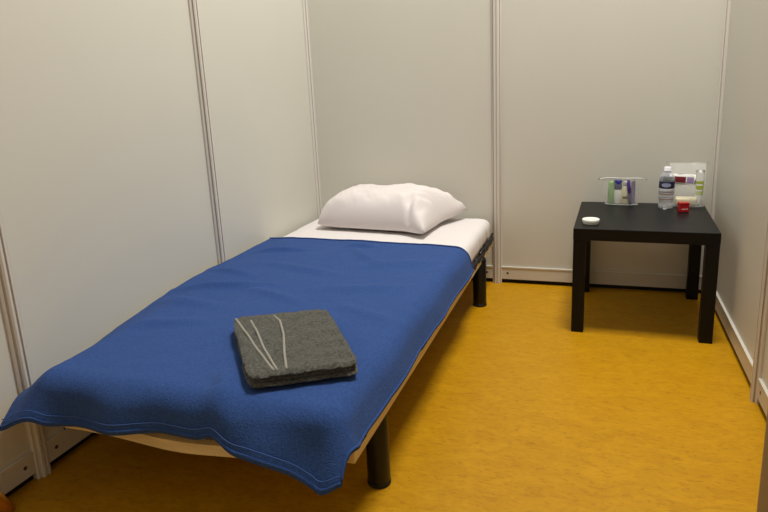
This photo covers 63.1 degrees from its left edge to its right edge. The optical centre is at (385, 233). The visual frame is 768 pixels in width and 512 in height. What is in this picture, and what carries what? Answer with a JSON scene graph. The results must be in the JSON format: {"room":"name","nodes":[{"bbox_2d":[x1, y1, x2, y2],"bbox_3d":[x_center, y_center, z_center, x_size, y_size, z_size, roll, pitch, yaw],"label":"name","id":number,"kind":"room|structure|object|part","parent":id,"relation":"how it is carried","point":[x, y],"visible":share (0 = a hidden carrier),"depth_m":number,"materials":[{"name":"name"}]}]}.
{"room":"temporary shelter cubicle","nodes":[
{"label":"temporary shelter cubicle","id":0,"kind":"room"},
{"bbox_2d":[0,0,317,469],"bbox_3d":[-1.055,-0.536,1.498,0.018,2.470,3.950,2,14,19],"label":"wall","id":1,"kind":"structure","parent":0,"point":[105,201],"depth_m":2.08,"materials":[{"name":"laminate"}]},
{"bbox_2d":[0,210,50,478],"bbox_3d":[-1.047,-0.532,1.502,0.047,2.520,0.047,2,14,19],"label":"trim","id":2,"kind":"structure","parent":1,"relation":"attached to","point":[9,302],"depth_m":1.69,"materials":[{"name":"white metal"}]},
{"bbox_2d":[0,427,96,496],"bbox_3d":[-0.996,0.649,1.786,0.032,0.090,3.906,2,14,19],"label":"baseboard","id":3,"kind":"structure","parent":1,"relation":"attached to","point":[19,472],"depth_m":1.76,"materials":[{"name":"beige"}]},
{"bbox_2d":[188,0,225,263],"bbox_3d":[-0.735,-0.766,2.402,0.047,2.520,0.047,2,14,19],"label":"trim","id":4,"kind":"structure","parent":1,"relation":"attached to","point":[192,4],"depth_m":2.47,"materials":[{"name":"white metal"}]},
{"bbox_2d":[7,280,766,511],"bbox_3d":[-0.020,0.737,1.551,2.697,0.060,4.300,2,14,19],"label":"floor","id":5,"kind":"structure","parent":0,"point":[508,407],"depth_m":1.87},
{"bbox_2d":[0,491,15,511],"bbox_3d":[-0.938,0.578,1.257,0.627,0.470,0.639,2,14,19],"label":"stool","id":6,"kind":"object","parent":5,"relation":"on","point":[6,505],"visible":1,"depth_m":1.61,"materials":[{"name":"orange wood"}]},
{"bbox_2d":[66,233,492,488],"bbox_3d":[-0.205,0.352,2.453,0.968,0.278,1.994,2,14,19],"label":"bed","id":7,"kind":"object","parent":5,"relation":"on","point":[376,441],"visible":0.17,"depth_m":1.64,"materials":[{"name":"brown wood"}]},
{"bbox_3d":[-0.540,0.506,1.534,0.928,0.042,0.022,2,14,19],"label":"foot rail","id":8,"kind":"part","parent":7,"relation":"part of","materials":[{"name":"brown wood"}]},
{"bbox_3d":[-0.023,0.557,1.661,0.062,0.228,0.062,2,14,19],"label":"leg","id":9,"kind":"part","parent":7,"relation":"part of","materials":[{"name":"black"}]},
{"bbox_2d":[284,218,489,261],"bbox_3d":[-0.229,0.191,2.420,0.954,0.111,1.994,2,14,19],"label":"mattress","id":10,"kind":"object","parent":7,"relation":"on","point":[469,234],"visible":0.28,"depth_m":2.92,"materials":[{"name":"beige fabric"}]},
{"bbox_2d":[0,237,473,494],"bbox_3d":[-0.311,0.323,2.139,0.985,0.271,1.488,2,14,19],"label":"blanket","id":11,"kind":"object","parent":10,"relation":"on","point":[174,367],"visible":0.88,"depth_m":1.66,"materials":[{"name":"blue fabric"}]},
{"bbox_2d":[234,309,357,387],"bbox_3d":[-0.252,0.289,1.655,0.278,0.042,0.436,-7,14,-15],"label":"folded towel","id":12,"kind":"object","parent":11,"relation":"on","point":[283,348],"visible":1,"depth_m":1.57,"materials":[{"name":"grey fabric"}]},
{"bbox_2d":[318,183,466,233],"bbox_3d":[0.022,-0.135,3.068,0.640,0.192,0.455,4,15,24],"label":"pillow","id":13,"kind":"object","parent":10,"relation":"on","point":[407,207],"visible":1,"depth_m":2.96,"materials":[{"name":"white fabric"}]},
{"bbox_3d":[0.223,0.278,2.299,0.028,0.030,1.925,2,14,19],"label":"rail","id":14,"kind":"part","parent":7,"relation":"part of","materials":[{"name":"brown wood"}]},
{"bbox_3d":[0.440,0.225,2.937,0.062,0.228,0.062,2,14,19],"label":"leg","id":15,"kind":"part","parent":7,"relation":"part of","materials":[{"name":"black"}]},
{"bbox_2d":[571,202,721,343],"bbox_3d":[1.107,0.138,2.725,0.530,0.443,0.564,2,15,20],"label":"side table","id":16,"kind":"object","parent":5,"relation":"on","point":[695,228],"visible":1,"depth_m":2.52,"materials":[{"name":"black laminate"}]},
{"bbox_3d":[0.795,0.213,2.580,0.048,0.394,0.048,2,15,20],"label":"leg","id":17,"kind":"part","parent":16,"relation":"part of","materials":[{"name":"black laminate"}]},
{"bbox_3d":[0.972,0.091,3.047,0.048,0.394,0.048,2,15,20],"label":"leg","id":18,"kind":"part","parent":16,"relation":"part of","materials":[{"name":"black laminate"}]},
{"bbox_2d":[582,217,599,224],"bbox_3d":[0.843,-0.051,2.573,0.068,0.020,0.068,2,14,19],"label":"round tin","id":19,"kind":"object","parent":16,"relation":"on","point":[586,220],"visible":1,"depth_m":2.55,"materials":[{"name":"white plastic"}]},
{"bbox_2d":[598,177,646,204],"bbox_3d":[1.096,-0.199,2.905,0.208,0.127,0.064,3,15,22],"label":"pouch","id":20,"kind":"object","parent":16,"relation":"on","point":[603,177],"depth_m":2.88,"materials":[{"name":"white"}]},
{"bbox_2d":[608,181,614,203],"bbox_3d":[1.052,-0.194,2.921,0.031,0.106,0.022,2,14,19],"label":"toiletry tube","id":21,"kind":"object","parent":20,"relation":"in","point":[611,189],"visible":1,"depth_m":2.91,"materials":[{"name":"green plastic"}]},
{"bbox_2d":[614,180,621,203],"bbox_3d":[1.080,-0.194,2.911,0.035,0.110,0.024,2,14,19],"label":"toiletry bottle","id":22,"kind":"object","parent":20,"relation":"in","point":[617,183],"visible":1,"depth_m":2.90,"materials":[{"name":"white plastic"}]},
{"bbox_2d":[621,181,628,203],"bbox_3d":[1.111,-0.191,2.899,0.038,0.106,0.027,2,14,19],"label":"toiletry bottle","id":23,"kind":"object","parent":20,"relation":"in","point":[624,193],"visible":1,"depth_m":2.89,"materials":[{"name":"beige plastic"}]},
{"bbox_3d":[1.120,-0.190,2.879,0.023,0.114,0.013,3,15,24],"label":"toothbrush handle","id":24,"kind":"part","parent":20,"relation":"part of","materials":[{"name":"purple plastic"}]},
{"bbox_2d":[631,181,635,203],"bbox_3d":[1.144,-0.192,2.894,0.021,0.108,0.013,2,14,19],"label":"toiletry tube","id":25,"kind":"object","parent":20,"relation":"in","point":[633,183],"visible":1,"depth_m":2.89,"materials":[{"name":"purple plastic"}]},
{"bbox_2d":[658,166,674,208],"bbox_3d":[1.244,-0.203,2.770,0.065,0.185,0.065,2,14,19],"label":"water bottle","id":26,"kind":"object","parent":16,"relation":"on","point":[666,183],"visible":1,"depth_m":2.75,"materials":[{"name":"clear plastic"}]},
{"bbox_2d":[677,202,689,211],"bbox_3d":[1.285,-0.115,2.702,0.042,0.041,0.030,-1,14,5],"label":"box","id":27,"kind":"object","parent":16,"relation":"on","point":[682,206],"visible":1,"depth_m":2.69,"materials":[{"name":"red plastic"}]},
{"bbox_3d":[1.285,-0.131,2.699,0.042,0.008,0.030,-1,14,5],"label":"lid","id":28,"kind":"part","parent":27,"relation":"part of","materials":[{"name":"red plastic"}]},
{"bbox_3d":[1.422,0.110,2.882,0.048,0.394,0.048,2,15,20],"label":"leg","id":29,"kind":"part","parent":16,"relation":"part of","materials":[{"name":"black laminate"}]},
{"bbox_3d":[1.245,0.232,2.415,0.048,0.394,0.048,2,15,20],"label":"leg","id":30,"kind":"part","parent":16,"relation":"part of","materials":[{"name":"black laminate"}]},
{"bbox_3d":[1.347,-0.221,2.801,0.176,0.195,0.080,3,15,22],"label":"pouch","id":31,"kind":"object","parent":16,"relation":"on","visible":0},
{"bbox_2d":[669,173,695,185],"bbox_3d":[1.323,-0.239,2.789,0.113,0.055,0.025,3,15,23],"label":"toothpaste tube","id":32,"kind":"object","parent":31,"relation":"in","point":[684,179],"visible":0.8,"depth_m":2.78,"materials":[{"name":"white plastic"}]},
{"bbox_2d":[674,176,685,182],"bbox_3d":[1.307,-0.241,2.790,0.059,0.031,0.004,1,14,14],"label":"print","id":33,"kind":"object","parent":32,"relation":"attached to","point":[678,179],"depth_m":2.79,"materials":[{"name":"red"}]},
{"bbox_2d":[687,177,693,183],"bbox_3d":[1.353,-0.236,2.779,0.029,0.028,0.003,7,6,17],"label":"print","id":34,"kind":"object","parent":32,"relation":"attached to","point":[689,179],"depth_m":2.78},
{"bbox_2d":[675,196,696,205],"bbox_3d":[1.343,-0.144,2.800,0.090,0.043,0.036,2,14,19],"label":"cloth","id":35,"kind":"object","parent":31,"relation":"in","point":[692,200],"visible":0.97,"depth_m":2.78,"materials":[{"name":"beige fabric"}]},
{"bbox_2d":[695,170,704,201],"bbox_3d":[1.390,-0.210,2.771,0.027,0.140,0.028,-9,15,-26],"label":"toiletry tube","id":36,"kind":"object","parent":31,"relation":"in","point":[700,174],"visible":1,"depth_m":2.77,"materials":[{"name":"white plastic"}]},
{"bbox_2d":[307,0,724,275],"bbox_3d":[0.527,-0.975,2.994,1.997,2.470,0.018,2,14,19],"label":"wall","id":37,"kind":"structure","parent":0,"point":[592,90],"depth_m":3.05,"materials":[{"name":"paint"}]},
{"bbox_2d":[302,0,321,218],"bbox_3d":[-0.420,-1.001,3.309,0.047,2.520,0.047,2,14,19],"label":"trim","id":38,"kind":"structure","parent":37,"relation":"attached to","point":[304,2],"depth_m":3.37,"materials":[{"name":"white metal"}]},
{"bbox_2d":[491,0,501,282],"bbox_3d":[0.529,-0.968,2.989,0.047,2.520,0.047,2,14,19],"label":"trim","id":39,"kind":"structure","parent":37,"relation":"attached to","point":[495,4],"depth_m":3.09,"materials":[{"name":"white metal"}]},
{"bbox_2d":[471,265,701,292],"bbox_3d":[0.583,0.210,3.280,1.953,0.090,0.032,2,14,19],"label":"baseboard","id":40,"kind":"structure","parent":37,"relation":"attached to","point":[549,276],"depth_m":3.10,"materials":[{"name":"beige"}]},
{"bbox_2d":[709,0,731,219],"bbox_3d":[1.471,-0.936,2.670,0.047,2.520,0.047,2,14,19],"label":"trim","id":41,"kind":"structure","parent":37,"relation":"attached to","point":[727,13],"depth_m":2.75,"materials":[{"name":"white metal"}]},
{"bbox_2d":[714,0,767,388],"bbox_3d":[1.269,-0.785,2.071,0.018,2.470,1.300,2,14,19],"label":"wall","id":42,"kind":"structure","parent":0,"point":[741,204],"depth_m":2.29,"materials":[{"name":"paint"}]},
{"bbox_2d":[715,291,767,416],"bbox_3d":[0.901,0.714,1.144,0.032,0.090,3.906,2,14,19],"label":"baseboard","id":43,"kind":"structure","parent":42,"relation":"attached to","point":[742,353],"depth_m":2.23,"materials":[{"name":"beige"}]},
{"bbox_2d":[749,219,767,403],"bbox_3d":[1.137,-0.686,1.709,0.047,2.520,0.047,2,14,19],"label":"trim","id":44,"kind":"structure","parent":42,"relation":"attached to","point":[762,319],"depth_m":1.94,"materials":[{"name":"white metal"}]},
{"bbox_2d":[757,411,767,511],"bbox_3d":[0.901,-0.321,1.231,0.089,2.042,0.640,7,17,36],"label":"door","id":45,"kind":"structure","parent":42,"relation":"in","point":[762,505],"depth_m":1.18,"materials":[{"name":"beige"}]}
]}

